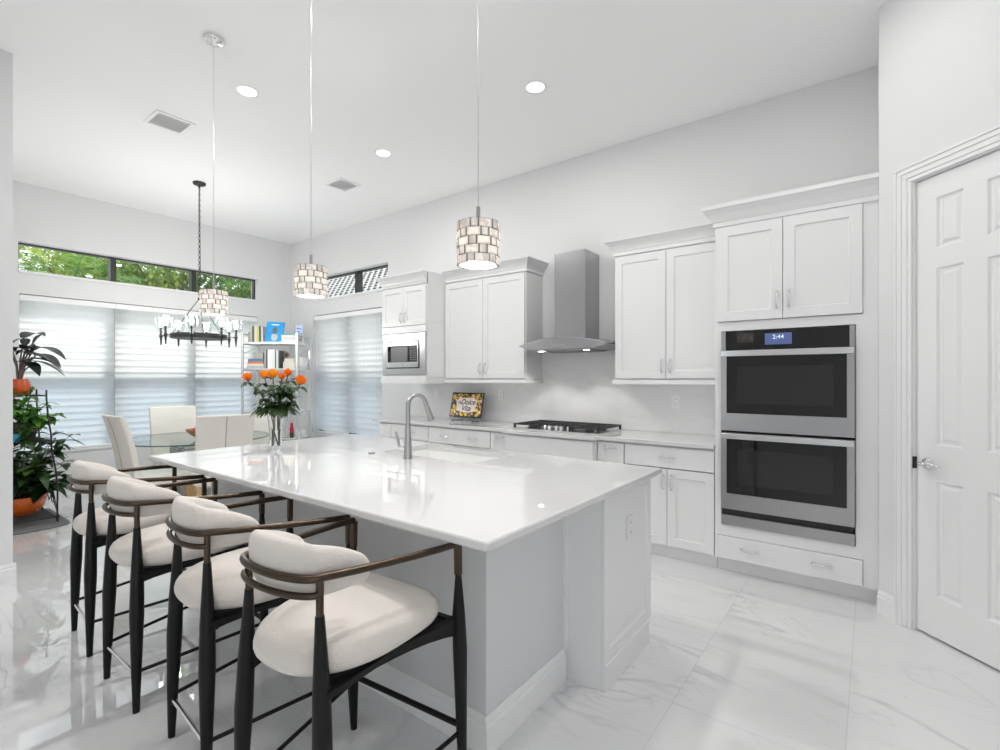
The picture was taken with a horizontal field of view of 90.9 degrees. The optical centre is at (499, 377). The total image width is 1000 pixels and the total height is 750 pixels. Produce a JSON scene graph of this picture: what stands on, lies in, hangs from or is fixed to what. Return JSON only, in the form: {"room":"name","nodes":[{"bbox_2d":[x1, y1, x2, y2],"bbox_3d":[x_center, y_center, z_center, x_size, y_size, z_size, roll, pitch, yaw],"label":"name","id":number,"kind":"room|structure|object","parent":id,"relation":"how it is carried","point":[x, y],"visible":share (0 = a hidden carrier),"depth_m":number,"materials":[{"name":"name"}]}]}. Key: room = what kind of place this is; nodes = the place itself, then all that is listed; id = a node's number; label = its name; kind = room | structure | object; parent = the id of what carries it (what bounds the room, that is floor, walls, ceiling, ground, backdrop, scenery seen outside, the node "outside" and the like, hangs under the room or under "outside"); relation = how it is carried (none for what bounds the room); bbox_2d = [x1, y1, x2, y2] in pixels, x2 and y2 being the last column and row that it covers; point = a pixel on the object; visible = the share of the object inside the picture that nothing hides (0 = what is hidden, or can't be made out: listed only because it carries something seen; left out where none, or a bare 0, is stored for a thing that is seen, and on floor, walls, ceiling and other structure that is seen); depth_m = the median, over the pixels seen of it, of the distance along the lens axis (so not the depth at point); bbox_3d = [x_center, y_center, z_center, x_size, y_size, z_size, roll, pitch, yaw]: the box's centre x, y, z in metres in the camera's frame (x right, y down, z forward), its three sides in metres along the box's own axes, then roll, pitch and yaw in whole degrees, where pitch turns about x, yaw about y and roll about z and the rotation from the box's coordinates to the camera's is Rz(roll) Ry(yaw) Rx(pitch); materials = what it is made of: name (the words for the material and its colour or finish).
{"room":"kitchen","nodes":[
{"label":"kitchen","id":0,"kind":"room"},
{"bbox_2d":[0,49,12,565],"bbox_3d":[-6.386,-0.410,1.992,3.210,3.620,5.875,0,0,37],"label":"wall partition","id":1,"kind":"structure","parent":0,"point":[6,58],"depth_m":3.34,"materials":[{"name":"white paint"}]},
{"bbox_2d":[0,562,16,585],"bbox_3d":[-6.265,1.333,1.973,3.026,0.135,5.791,0,0,37],"label":"baseboard","id":2,"kind":"structure","parent":1,"relation":"attached to","point":[8,572],"depth_m":3.34,"materials":[{"name":"white paint"}]},
{"bbox_2d":[13,181,289,481],"bbox_3d":[-4.707,-0.410,6.724,0.220,3.620,4.250,0,0,37],"label":"wall","id":3,"kind":"structure","parent":0,"point":[42,216],"depth_m":6.46,"materials":[{"name":"white paint"}]},
{"bbox_2d":[47,485,75,497],"bbox_3d":[-4.602,1.333,6.667,0.016,0.135,3.735,0,0,37],"label":"baseboard","id":4,"kind":"structure","parent":3,"relation":"attached to","point":[68,492],"depth_m":5.88,"materials":[{"name":"white paint"}]},
{"bbox_2d":[21,313,114,455],"bbox_3d":[-4.689,-0.037,6.698,0.200,1.845,2.710,0,0,37],"label":"window","id":5,"kind":"structure","parent":3,"relation":"in","point":[105,446],"depth_m":6.06,"materials":[{"name":"grey"}]},
{"bbox_2d":[19,294,114,451],"bbox_3d":[-5.206,-0.050,5.951,0.066,1.804,0.888,0,0,37],"label":"window blind","id":6,"kind":"object","parent":5,"relation":"attached to","point":[83,331],"visible":0.7,"depth_m":5.98,"materials":[{"name":"white fabric"}]},
{"bbox_2d":[18,242,258,301],"bbox_3d":[-4.688,-1.375,6.699,0.200,0.360,2.728,0,0,37],"label":"window","id":7,"kind":"structure","parent":3,"relation":"in","point":[111,260],"depth_m":6.36,"materials":[{"name":"grey metal"}]},
{"bbox_2d":[115,304,195,436],"bbox_3d":[-4.655,-0.050,6.680,0.066,1.804,0.938,0,0,37],"label":"window blind","id":8,"kind":"object","parent":3,"relation":"attached to","point":[148,373],"visible":0.7,"depth_m":6.59,"materials":[{"name":"white fabric"}]},
{"bbox_2d":[195,312,256,415],"bbox_3d":[-4.107,-0.050,7.405,0.066,1.804,0.877,0,0,37],"label":"window blind","id":9,"kind":"object","parent":3,"relation":"attached to","point":[217,366],"visible":0.55,"depth_m":7.35,"materials":[{"name":"white fabric"}]},
{"bbox_2d":[0,0,886,243],"bbox_3d":[-1.966,-2.320,1.173,11.350,0.200,9.900,0,0,37],"label":"ceiling","id":10,"kind":"structure","parent":0,"point":[338,82],"depth_m":3.72,"materials":[{"name":"white paint"}]},
{"bbox_2d":[143,109,195,134],"bbox_3d":[-2.871,-2.216,4.277,0.310,0.008,0.300,0,0,37],"label":"ceiling vent","id":11,"kind":"object","parent":10,"relation":"in","point":[160,119],"visible":1,"depth_m":4.27,"materials":[{"name":"white plastic"}]},
{"bbox_2d":[155,181,239,347],"bbox_3d":[-3.418,-1.292,5.593,0.793,1.854,0.793,0,0,-43],"label":"chandelier","id":12,"kind":"object","parent":10,"relation":"hanging from","point":[178,335],"visible":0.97,"depth_m":5.55,"materials":[{"name":"black metal"}]},
{"bbox_2d":[199,33,227,315],"bbox_3d":[-1.875,-1.319,3.223,0.166,1.807,0.166,0,0,37],"label":"pendant lamp","id":13,"kind":"object","parent":10,"relation":"hanging from","point":[212,302],"visible":1,"depth_m":3.19,"materials":[{"name":"beige glass"}]},
{"bbox_2d":[234,84,260,97],"bbox_3d":[-1.957,-2.219,3.812,0.184,0.003,0.184,0,0,37],"label":"recessed light","id":14,"kind":"object","parent":10,"relation":"in","point":[247,91],"visible":1,"depth_m":3.81,"materials":[{"name":"white plastic"}]},
{"bbox_2d":[238,87,256,95],"bbox_3d":[-1.957,-2.218,3.812,0.134,0.001,0.134,0,0,37],"label":"diffuser","id":15,"kind":"object","parent":14,"relation":"attached to","point":[243,91],"depth_m":3.81,"materials":[{"name":"white plastic"}]},
{"bbox_2d":[294,255,327,298],"bbox_3d":[-0.984,-1.327,2.562,0.166,1.807,0.166,0,0,37],"label":"pendant lamp","id":16,"kind":"object","parent":10,"relation":"hanging from","point":[310,280],"visible":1,"depth_m":2.50,"materials":[{"name":"beige"}]},
{"bbox_2d":[324,178,360,191],"bbox_3d":[-1.806,-2.216,5.653,0.310,0.008,0.290,0,0,37],"label":"ceiling vent","id":17,"kind":"object","parent":10,"relation":"in","point":[341,184],"visible":1,"depth_m":5.65,"materials":[{"name":"white plastic"}]},
{"bbox_2d":[374,149,392,156],"bbox_3d":[-1.153,-2.219,4.859,0.184,0.003,0.184,0,0,37],"label":"recessed light","id":18,"kind":"object","parent":10,"relation":"in","point":[379,152],"visible":1,"depth_m":4.86,"materials":[{"name":"white plastic"}]},
{"bbox_2d":[376,150,389,155],"bbox_3d":[-1.153,-2.218,4.859,0.134,0.001,0.134,0,0,37],"label":"diffuser","id":19,"kind":"object","parent":18,"relation":"attached to","point":[378,152],"depth_m":4.85,"materials":[{"name":"white plastic"}]},
{"bbox_2d":[456,0,500,270],"bbox_3d":[-0.080,-1.315,1.809,0.166,1.807,0.166,0,0,37],"label":"pendant lamp","id":20,"kind":"object","parent":10,"relation":"hanging from","point":[478,238],"visible":1,"depth_m":1.75,"materials":[{"name":"white glass"}]},
{"bbox_2d":[523,80,546,93],"bbox_3d":[0.271,-2.219,3.757,0.184,0.003,0.184,0,0,37],"label":"recessed light","id":21,"kind":"object","parent":10,"relation":"in","point":[534,86],"visible":1,"depth_m":3.76,"materials":[{"name":"white plastic"}]},
{"bbox_2d":[527,82,543,91],"bbox_3d":[0.271,-2.218,3.757,0.134,0.001,0.134,0,0,37],"label":"diffuser","id":22,"kind":"object","parent":21,"relation":"attached to","point":[531,86],"depth_m":3.75,"materials":[{"name":"white plastic"}]},
{"bbox_2d":[0,487,999,749],"bbox_3d":[-1.966,1.460,1.173,11.350,0.120,9.900,0,0,37],"label":"floor","id":23,"kind":"structure","parent":0,"point":[731,660],"depth_m":2.24,"materials":[{"name":"tile"}]},
{"bbox_2d":[13,508,69,534],"bbox_3d":[-4.598,1.393,4.755,0.929,0.014,0.540,0,0,37],"label":"floor mat","id":24,"kind":"object","parent":23,"relation":"on","point":[34,526],"visible":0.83,"depth_m":4.65,"materials":[{"name":"grey fabric"}]},
{"bbox_2d":[13,389,59,524],"bbox_3d":[-4.622,0.746,4.748,0.720,1.260,0.425,0,0,37],"label":"plant stand","id":25,"kind":"object","parent":24,"relation":"on","point":[38,439],"visible":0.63,"depth_m":4.73,"materials":[{"name":"black metal"}]},
{"bbox_2d":[13,424,37,440],"bbox_3d":[-4.606,0.519,4.736,0.260,0.160,0.260,0,0,37],"label":"pot","id":26,"kind":"object","parent":25,"relation":"on","point":[17,428],"depth_m":4.66,"materials":[{"name":"ceramic"}]},
{"bbox_2d":[13,331,65,394],"bbox_3d":[-4.686,-0.156,4.875,0.599,0.640,0.678,0,0,-40],"label":"potted alocasia","id":27,"kind":"object","parent":25,"relation":"on","point":[22,385],"visible":0.86,"depth_m":4.82,"materials":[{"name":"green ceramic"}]},
{"bbox_2d":[13,379,30,394],"bbox_3d":[-4.705,0.086,4.811,0.171,0.155,0.171,0,0,37],"label":"pot","id":28,"kind":"object","parent":27,"relation":"attached to","point":[21,385],"depth_m":4.77,"materials":[{"name":"orange ceramic"}]},
{"bbox_2d":[13,386,66,440],"bbox_3d":[-4.545,0.339,4.707,0.514,0.520,0.511,0,0,9],"label":"pothos","id":29,"kind":"object","parent":25,"relation":"on","point":[28,422],"visible":0.77,"depth_m":4.70,"materials":[{"name":"green plant"}]},
{"bbox_2d":[13,430,84,516],"bbox_3d":[-4.557,0.919,4.806,0.766,0.820,0.754,0,0,37],"label":"rubber plant","id":30,"kind":"object","parent":25,"relation":"on","point":[31,482],"visible":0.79,"depth_m":4.73,"materials":[{"name":"green plant"}]},
{"bbox_2d":[67,460,206,656],"bbox_3d":[-2.061,0.921,2.784,0.574,0.960,0.584,0,0,41],"label":"bar stool","id":31,"kind":"object","parent":23,"relation":"on","point":[89,478],"visible":0.64,"depth_m":2.56,"materials":[{"name":"beige fabric"}]},
{"bbox_2d":[101,414,189,496],"bbox_3d":[-3.415,0.873,4.767,0.486,1.055,0.634,0,0,36],"label":"dining chair","id":32,"kind":"object","parent":23,"relation":"on","point":[124,449],"visible":0.52,"depth_m":4.54,"materials":[{"name":"white leather"}]},
{"bbox_2d":[149,405,196,465],"bbox_3d":[-3.806,0.873,5.821,0.486,1.055,0.634,0,0,-45],"label":"dining chair","id":33,"kind":"object","parent":23,"relation":"on","point":[163,419],"visible":0.43,"depth_m":5.94,"materials":[{"name":"beige fabric"}]},
{"bbox_2d":[101,476,267,713],"bbox_3d":[-1.537,0.921,2.368,0.574,0.960,0.584,0,0,37],"label":"bar stool","id":34,"kind":"object","parent":23,"relation":"on","point":[148,551],"visible":0.76,"depth_m":2.15,"materials":[{"name":"white fabric"}]},
{"bbox_2d":[132,431,268,495],"bbox_3d":[-3.275,1.019,5.335,1.412,0.762,1.412,0,0,37],"label":"dining table","id":35,"kind":"object","parent":23,"relation":"on","point":[177,442],"visible":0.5,"depth_m":5.11,"materials":[{"name":"clear glass"}]},
{"bbox_2d":[189,414,254,496],"bbox_3d":[-2.729,0.873,4.805,0.486,1.055,0.634,0,0,-40],"label":"dining chair","id":36,"kind":"object","parent":23,"relation":"on","point":[218,431],"visible":0.42,"depth_m":4.58,"materials":[{"name":"white leather"}]},
{"bbox_2d":[165,496,350,749],"bbox_3d":[-0.980,0.921,1.969,0.574,0.960,0.584,0,0,42],"label":"bar stool","id":37,"kind":"object","parent":23,"relation":"on","point":[214,586],"visible":0.72,"depth_m":1.76,"materials":[{"name":"white fabric"}]},
{"bbox_2d":[253,405,269,443],"bbox_3d":[-2.979,0.873,5.909,0.486,1.055,0.634,0,0,27],"label":"dining chair","id":38,"kind":"object","parent":23,"relation":"on","point":[260,424],"visible":0.09,"depth_m":6.11,"materials":[{"name":"beige fabric"}]},
{"bbox_2d":[241,333,310,440],"bbox_3d":[-3.230,0.385,7.130,0.791,2.030,0.488,0,0,0],"label":"bookshelf","id":39,"kind":"object","parent":23,"relation":"on","point":[258,344],"visible":0.56,"depth_m":6.97,"materials":[{"name":"silver metal"}]},
{"bbox_2d":[247,366,263,367],"bbox_3d":[-3.455,-0.153,7.035,0.240,0.036,0.170,0,0,0],"label":"book","id":40,"kind":"object","parent":39,"relation":"on","point":[247,366],"visible":0.7,"depth_m":6.95,"materials":[{"name":"grey paper"}]},
{"bbox_2d":[247,364,263,365],"bbox_3d":[-3.455,-0.187,7.035,0.235,0.030,0.170,0,0,0],"label":"book","id":41,"kind":"object","parent":40,"relation":"on","point":[247,364],"visible":0.77,"depth_m":6.95,"materials":[{"name":"beige paper"}]},
{"bbox_2d":[248,361,263,363],"bbox_3d":[-3.455,-0.220,7.035,0.220,0.034,0.170,0,0,0],"label":"book","id":42,"kind":"object","parent":41,"relation":"on","point":[249,362],"visible":0.84,"depth_m":6.95,"materials":[{"name":"brown paper"}]},
{"bbox_2d":[248,359,263,360],"bbox_3d":[-3.455,-0.254,7.035,0.210,0.034,0.170,0,0,0],"label":"book","id":43,"kind":"object","parent":42,"relation":"on","point":[248,359],"visible":0.7,"depth_m":6.95,"materials":[{"name":"blue paper"}]},
{"bbox_2d":[253,353,263,358],"bbox_3d":[-3.430,-0.314,7.030,0.150,0.085,0.120,0,0,0],"label":"box","id":44,"kind":"object","parent":43,"relation":"on","point":[255,355],"visible":0.7,"depth_m":6.97,"materials":[{"name":"grey cardboard"}]},
{"bbox_2d":[261,326,265,341],"bbox_3d":[-3.368,-0.618,7.045,0.028,0.225,0.170,0,0,0],"label":"book","id":45,"kind":"object","parent":39,"relation":"on","point":[263,329],"visible":0.64,"depth_m":6.98,"materials":[{"name":"grey paper"}]},
{"bbox_2d":[268,349,271,367],"bbox_3d":[-3.255,-0.270,7.045,0.058,0.268,0.190,0,0,0],"label":"book","id":46,"kind":"object","parent":39,"relation":"on","point":[269,350],"visible":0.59,"depth_m":6.95,"materials":[{"name":"white paper"}]},
{"bbox_2d":[265,322,284,341],"bbox_3d":[-3.211,-0.657,7.024,0.264,0.298,0.046,0,0,0],"label":"picture book","id":47,"kind":"object","parent":39,"relation":"on","point":[274,330],"visible":0.94,"depth_m":7.01,"materials":[{"name":"blue paper"}]},
{"bbox_2d":[278,351,285,367],"bbox_3d":[-3.120,-0.261,7.045,0.022,0.250,0.190,0,0,0],"label":"book","id":48,"kind":"object","parent":39,"relation":"on","point":[281,357],"visible":0.79,"depth_m":6.97,"materials":[{"name":"grey paper"}]},
{"bbox_2d":[282,425,288,437],"bbox_3d":[-3.090,0.762,7.050,0.120,0.185,0.120,0,0,0],"label":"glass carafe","id":49,"kind":"object","parent":39,"relation":"on","point":[285,432],"visible":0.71,"depth_m":7.02,"materials":[{"name":"clear glass"}]},
{"bbox_2d":[283,352,295,367],"bbox_3d":[-3.005,-0.254,7.034,0.170,0.237,0.072,0,0,0],"label":"ornament","id":50,"kind":"object","parent":39,"relation":"on","point":[288,362],"visible":0.84,"depth_m":7.00,"materials":[{"name":"beige"}]},
{"bbox_2d":[298,357,307,368],"bbox_3d":[-2.906,-0.218,7.207,0.146,0.165,0.124,0,0,-35],"label":"jug","id":51,"kind":"object","parent":39,"relation":"on","point":[301,363],"visible":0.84,"depth_m":7.16,"materials":[{"name":"white ceramic"}]},
{"bbox_3d":[-2.920,-0.552,7.164,0.109,0.092,0.051,0,0,0],"label":"block","id":52,"kind":"object","parent":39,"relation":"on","visible":0},
{"bbox_2d":[295,325,302,336],"bbox_3d":[-2.924,-0.682,7.159,0.111,0.168,0.029,0,0,0],"label":"paperback","id":53,"kind":"object","parent":52,"relation":"on","point":[298,328],"visible":0.74,"depth_m":7.15,"materials":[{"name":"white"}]},
{"bbox_2d":[234,517,466,749],"bbox_3d":[-0.501,0.921,1.590,0.574,0.960,0.584,0,0,32],"label":"bar stool","id":54,"kind":"object","parent":23,"relation":"on","point":[341,621],"visible":1,"depth_m":1.45,"materials":[{"name":"white fabric"}]},
{"bbox_2d":[379,422,429,441],"bbox_3d":[-0.931,0.959,5.820,0.815,0.882,0.654,0,0,37],"label":"base cabinet","id":55,"kind":"object","parent":23,"relation":"on","point":[418,432],"visible":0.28,"depth_m":5.59,"materials":[{"name":"white paint"}]},
{"bbox_2d":[211,477,650,749],"bbox_3d":[-0.546,0.958,2.941,2.534,0.884,1.206,0,0,37],"label":"kitchen island","id":56,"kind":"object","parent":23,"relation":"on","point":[570,597],"visible":0.52,"depth_m":2.15,"materials":[{"name":"white paint"}]},
{"bbox_2d":[149,434,661,552],"bbox_3d":[-0.661,0.500,2.868,2.710,0.030,1.513,0,0,37],"label":"island countertop","id":57,"kind":"structure","parent":56,"relation":"on","point":[485,506],"depth_m":2.33,"materials":[{"name":"white stone"}]},
{"bbox_2d":[267,413,284,450],"bbox_3d":[-1.510,0.357,3.317,0.124,0.255,0.124,0,0,37],"label":"glass vase","id":58,"kind":"object","parent":57,"relation":"on","point":[275,424],"visible":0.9,"depth_m":3.28,"materials":[{"name":"clear glass"}]},
{"bbox_2d":[241,372,290,417],"bbox_3d":[-1.567,0.208,3.314,0.305,0.495,0.249,0,0,-4],"label":"rose","id":59,"kind":"object","parent":58,"relation":"in","point":[247,376],"visible":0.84,"depth_m":3.25,"materials":[{"name":"green plant"}]},
{"bbox_2d":[257,369,288,417],"bbox_3d":[-1.521,0.196,3.301,0.242,0.519,0.257,0,0,8],"label":"rose","id":60,"kind":"object","parent":58,"relation":"in","point":[272,373],"visible":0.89,"depth_m":3.23,"materials":[{"name":"green"}]},
{"bbox_2d":[254,370,292,417],"bbox_3d":[-1.542,0.200,3.320,0.242,0.510,0.251,0,0,-11],"label":"rose","id":61,"kind":"object","parent":58,"relation":"in","point":[263,374],"visible":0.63,"depth_m":3.31,"materials":[{"name":"green plant"}]},
{"bbox_2d":[257,373,296,417],"bbox_3d":[-1.489,0.209,3.317,0.242,0.493,0.251,0,0,4],"label":"rose","id":62,"kind":"object","parent":58,"relation":"in","point":[281,376],"visible":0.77,"depth_m":3.28,"materials":[{"name":"green plant"}]},
{"bbox_2d":[264,368,299,417],"bbox_3d":[-1.476,0.194,3.334,0.261,0.523,0.251,0,0,-20],"label":"rose","id":63,"kind":"object","parent":58,"relation":"in","point":[288,372],"visible":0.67,"depth_m":3.34,"materials":[{"name":"green plant"}]},
{"bbox_2d":[270,375,307,417],"bbox_3d":[-1.441,0.217,3.303,0.310,0.477,0.250,0,0,-17],"label":"rose","id":64,"kind":"object","parent":58,"relation":"in","point":[301,379],"visible":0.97,"depth_m":3.25,"materials":[{"name":"green plant"}]},
{"bbox_2d":[395,393,433,458],"bbox_3d":[-0.515,0.288,2.997,0.241,0.394,0.087,0,0,-20],"label":"kitchen faucet","id":65,"kind":"object","parent":57,"relation":"on","point":[407,447],"visible":1,"depth_m":2.96,"materials":[{"name":"silver metal"}]},
{"bbox_2d":[398,449,497,463],"bbox_3d":[-0.344,0.619,3.181,0.809,0.206,0.434,0,0,37],"label":"sink","id":66,"kind":"object","parent":57,"relation":"in","point":[429,453],"visible":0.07,"depth_m":3.43,"materials":[{"name":"white ceramic"}]},
{"bbox_2d":[627,514,632,540],"bbox_3d":[0.646,0.740,2.439,0.008,0.120,0.074,0,0,37],"label":"wall outlet","id":67,"kind":"object","parent":56,"relation":"attached to","point":[630,517],"visible":1,"depth_m":2.43,"materials":[{"name":"white paint"}]},
{"bbox_2d":[429,426,491,448],"bbox_3d":[-0.263,0.959,5.315,0.855,0.882,0.654,0,0,37],"label":"base cabinet","id":68,"kind":"object","parent":23,"relation":"on","point":[442,435],"visible":0.23,"depth_m":5.07,"materials":[{"name":"white paint"}]},
{"bbox_2d":[491,431,505,450],"bbox_3d":[0.171,0.959,4.987,0.229,0.882,0.654,0,0,37],"label":"base cabinet","id":69,"kind":"object","parent":23,"relation":"on","point":[497,438],"visible":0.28,"depth_m":4.77,"materials":[{"name":"white paint"}]},
{"bbox_2d":[505,433,597,460],"bbox_3d":[0.606,0.959,4.615,0.910,0.882,0.724,0,0,37],"label":"base cabinet","id":70,"kind":"object","parent":23,"relation":"on","point":[541,445],"visible":0.05,"depth_m":4.32,"materials":[{"name":"white paint"}]},
{"bbox_2d":[372,415,714,448],"bbox_3d":[0.179,0.500,4.936,3.845,0.031,0.701,0,0,37],"label":"countertop","id":71,"kind":"structure","parent":70,"relation":"on","point":[632,436],"depth_m":4.30,"materials":[{"name":"white stone"}]},
{"bbox_2d":[511,420,622,434],"bbox_3d":[0.630,0.459,4.664,0.910,0.051,0.530,0,0,37],"label":"gas cooktop","id":72,"kind":"object","parent":71,"relation":"in","point":[542,425],"visible":1,"depth_m":4.55,"materials":[{"name":"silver metal"}]},
{"bbox_3d":[-0.385,0.383,5.551,0.384,0.202,0.153,0,0,37],"label":"easel","id":73,"kind":"object","parent":71,"relation":"on","visible":0},
{"bbox_2d":[449,392,484,417],"bbox_3d":[-0.377,0.305,5.562,0.470,0.279,0.078,0,0,37],"label":"decorative plaque","id":74,"kind":"object","parent":73,"relation":"on","point":[467,405],"visible":1,"depth_m":5.55,"materials":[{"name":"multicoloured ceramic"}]},
{"bbox_2d":[598,440,624,463],"bbox_3d":[1.086,0.959,4.295,0.238,0.882,0.654,0,0,37],"label":"base cabinet","id":75,"kind":"object","parent":23,"relation":"on","point":[608,451],"visible":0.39,"depth_m":4.06,"materials":[{"name":"white paint"}]},
{"bbox_2d":[625,442,717,566],"bbox_3d":[1.458,0.959,4.014,0.691,0.882,0.654,0,0,37],"label":"base cabinet","id":76,"kind":"object","parent":23,"relation":"on","point":[683,494],"visible":0.64,"depth_m":3.73,"materials":[{"name":"white paint"}]},
{"bbox_2d":[701,172,878,601],"bbox_3d":[2.070,0.085,3.525,1.016,2.631,0.695,0,0,37],"label":"tall cabinet","id":77,"kind":"object","parent":23,"relation":"on","point":[820,268],"visible":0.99,"depth_m":3.20,"materials":[{"name":"white paint"}]},
{"bbox_2d":[721,325,854,545],"bbox_3d":[2.064,0.357,3.515,0.777,1.377,0.622,0,0,37],"label":"double oven","id":78,"kind":"object","parent":77,"relation":"in","point":[788,395],"visible":1,"depth_m":3.26,"materials":[{"name":"silver metal"}]},
{"bbox_2d":[290,66,877,438],"bbox_3d":[-0.331,-0.410,5.917,7.734,3.620,0.220,0,0,37],"label":"wall","id":79,"kind":"structure","parent":0,"point":[827,131],"depth_m":4.70,"materials":[{"name":"white paint"}]},
{"bbox_2d":[314,312,347,434],"bbox_3d":[-2.586,-0.060,7.537,0.838,1.824,0.066,0,0,37],"label":"window blind","id":80,"kind":"object","parent":79,"relation":"attached to","point":[331,366],"visible":0.93,"depth_m":7.52,"materials":[{"name":"white plastic"}]},
{"bbox_2d":[312,430,380,436],"bbox_3d":[-2.233,-0.048,7.318,1.670,1.865,0.200,0,0,37],"label":"window","id":81,"kind":"structure","parent":79,"relation":"in","point":[314,433],"depth_m":7.59,"materials":[{"name":"grey"}]},
{"bbox_2d":[312,265,387,301],"bbox_3d":[-2.186,-1.385,7.282,1.790,0.380,0.200,0,0,37],"label":"window","id":82,"kind":"structure","parent":79,"relation":"in","point":[358,274],"depth_m":7.24,"materials":[{"name":"grey"}]},
{"bbox_2d":[346,308,381,435],"bbox_3d":[-1.921,-0.060,7.034,0.826,1.824,0.066,0,0,37],"label":"window blind","id":83,"kind":"object","parent":79,"relation":"attached to","point":[364,326],"visible":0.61,"depth_m":7.05,"materials":[{"name":"white fabric"}]},
{"bbox_2d":[374,270,446,383],"bbox_3d":[-0.960,-0.554,5.830,0.810,1.234,0.673,0,0,37],"label":"upper cabinet","id":84,"kind":"object","parent":79,"relation":"attached to","point":[412,302],"visible":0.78,"depth_m":5.52,"materials":[{"name":"white paint"}]},
{"bbox_2d":[383,332,425,374],"bbox_3d":[-0.952,-0.266,5.770,0.702,0.468,0.503,0,0,37],"label":"microwave oven","id":85,"kind":"object","parent":84,"relation":"on","point":[403,354],"visible":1,"depth_m":5.55,"materials":[{"name":"silver metal"}]},
{"bbox_2d":[441,256,548,383],"bbox_3d":[-0.077,-0.573,5.344,1.179,1.256,0.383,0,0,37],"label":"upper cabinet","id":86,"kind":"object","parent":79,"relation":"attached to","point":[487,319],"visible":0.99,"depth_m":5.17,"materials":[{"name":"white paint"}]},
{"bbox_2d":[412,350,714,434],"bbox_3d":[0.395,0.082,5.222,3.845,0.804,0.012,0,0,37],"label":"backsplash","id":87,"kind":"structure","parent":79,"relation":"attached to","point":[575,387],"depth_m":4.87,"materials":[{"name":"stone"}]},
{"bbox_2d":[498,390,503,399],"bbox_3d":[0.009,0.190,5.501,0.074,0.120,0.008,0,0,37],"label":"wall outlet","id":88,"kind":"object","parent":87,"relation":"attached to","point":[500,392],"visible":1,"depth_m":5.50,"materials":[{"name":"white plastic"}]},
{"bbox_2d":[671,395,679,408],"bbox_3d":[1.549,0.210,4.337,0.074,0.120,0.008,0,0,37],"label":"wall outlet","id":89,"kind":"object","parent":87,"relation":"attached to","point":[675,399],"visible":1,"depth_m":4.33,"materials":[{"name":"white plastic"}]},
{"bbox_2d":[519,249,614,352],"bbox_3d":[0.684,-0.726,4.698,0.920,0.949,0.498,0,0,37],"label":"range hood","id":90,"kind":"object","parent":79,"relation":"attached to","point":[576,273],"visible":0.98,"depth_m":4.63,"materials":[{"name":"silver metal"}]},
{"bbox_2d":[603,223,726,384],"bbox_3d":[1.423,-0.573,4.210,0.984,1.256,0.383,0,0,37],"label":"upper cabinet","id":91,"kind":"object","parent":79,"relation":"attached to","point":[665,298],"visible":0.77,"depth_m":4.08,"materials":[{"name":"white paint"}]},
{"bbox_2d":[878,0,999,629],"bbox_3d":[2.515,-0.410,2.131,0.594,3.620,3.115,0,0,4],"label":"wall","id":92,"kind":"structure","parent":0,"point":[939,60],"depth_m":2.73,"materials":[{"name":"white paint"}]},
{"bbox_2d":[877,590,893,620],"bbox_3d":[2.423,1.333,1.763,0.016,0.135,2.380,0,0,-8],"label":"baseboard","id":93,"kind":"structure","parent":92,"relation":"attached to","point":[885,601],"depth_m":2.88,"materials":[{"name":"white paint"}]},
{"bbox_2d":[894,125,999,629],"bbox_3d":[2.384,0.108,2.444,0.146,2.584,0.789,0,0,-8],"label":"trim","id":94,"kind":"structure","parent":92,"relation":"attached to","point":[989,139],"depth_m":2.76,"materials":[{"name":"white paint"}]},
{"bbox_2d":[912,456,916,467],"bbox_3d":[2.306,0.468,2.737,0.022,0.065,0.011,0,0,-8],"label":"strike plate","id":95,"kind":"object","parent":94,"relation":"attached to","point":[914,458],"depth_m":2.73,"materials":[{"name":"black metal"}]},
{"bbox_2d":[917,150,999,669],"bbox_3d":[2.343,0.153,2.438,0.096,2.470,0.589,0,0,-8],"label":"door","id":96,"kind":"structure","parent":92,"relation":"in","point":[958,208],"depth_m":2.52,"materials":[{"name":"white paint"}]},
{"label":"outside","id":97,"kind":"structure","parent":0,"visible":0},
{"bbox_3d":[-7.977,1.685,6.031,60.000,0.130,60.000,0,0,37],"label":"ground","id":98,"kind":"structure","parent":97,"visible":0},
{"bbox_2d":[19,254,145,284],"bbox_3d":[-8.082,-0.297,9.301,2.843,3.854,2.878,0,0,32],"label":"palm tree","id":99,"kind":"object","parent":98,"relation":"on","point":[82,257],"visible":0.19,"depth_m":9.08,"materials":[{"name":"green plant"}]},
{"bbox_2d":[19,245,166,286],"bbox_3d":[-8.450,-0.683,10.166,2.782,4.620,2.852,0,0,37],"label":"leafy tree","id":100,"kind":"object","parent":98,"relation":"on","point":[97,275],"visible":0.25,"depth_m":9.86,"materials":[{"name":"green plant"}]},
{"bbox_2d":[20,247,185,282],"bbox_3d":[-10.850,-1.567,13.897,4.025,6.385,4.422,0,0,37],"label":"leafy tree","id":101,"kind":"object","parent":98,"relation":"on","point":[43,267],"visible":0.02,"depth_m":12.99,"materials":[{"name":"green plant"}]},
{"bbox_2d":[67,255,250,298],"bbox_3d":[-7.484,-1.209,11.809,4.854,5.670,3.268,0,0,9],"label":"leafy tree","id":102,"kind":"object","parent":98,"relation":"on","point":[177,284],"visible":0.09,"depth_m":11.22,"materials":[{"name":"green plant"}]},
{"bbox_2d":[164,273,250,298],"bbox_3d":[-6.514,-0.753,12.361,2.557,4.760,3.204,0,0,6],"label":"leafy tree","id":103,"kind":"object","parent":98,"relation":"on","point":[241,284],"visible":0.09,"depth_m":11.32,"materials":[{"name":"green plant"}]},
{"bbox_2d":[326,268,387,436],"bbox_3d":[-1.151,-2.007,15.887,15.800,7.254,8.043,0,0,37],"label":"house","id":104,"kind":"structure","parent":98,"relation":"on","point":[344,285],"depth_m":15.04,"materials":[{"name":"white paint"}]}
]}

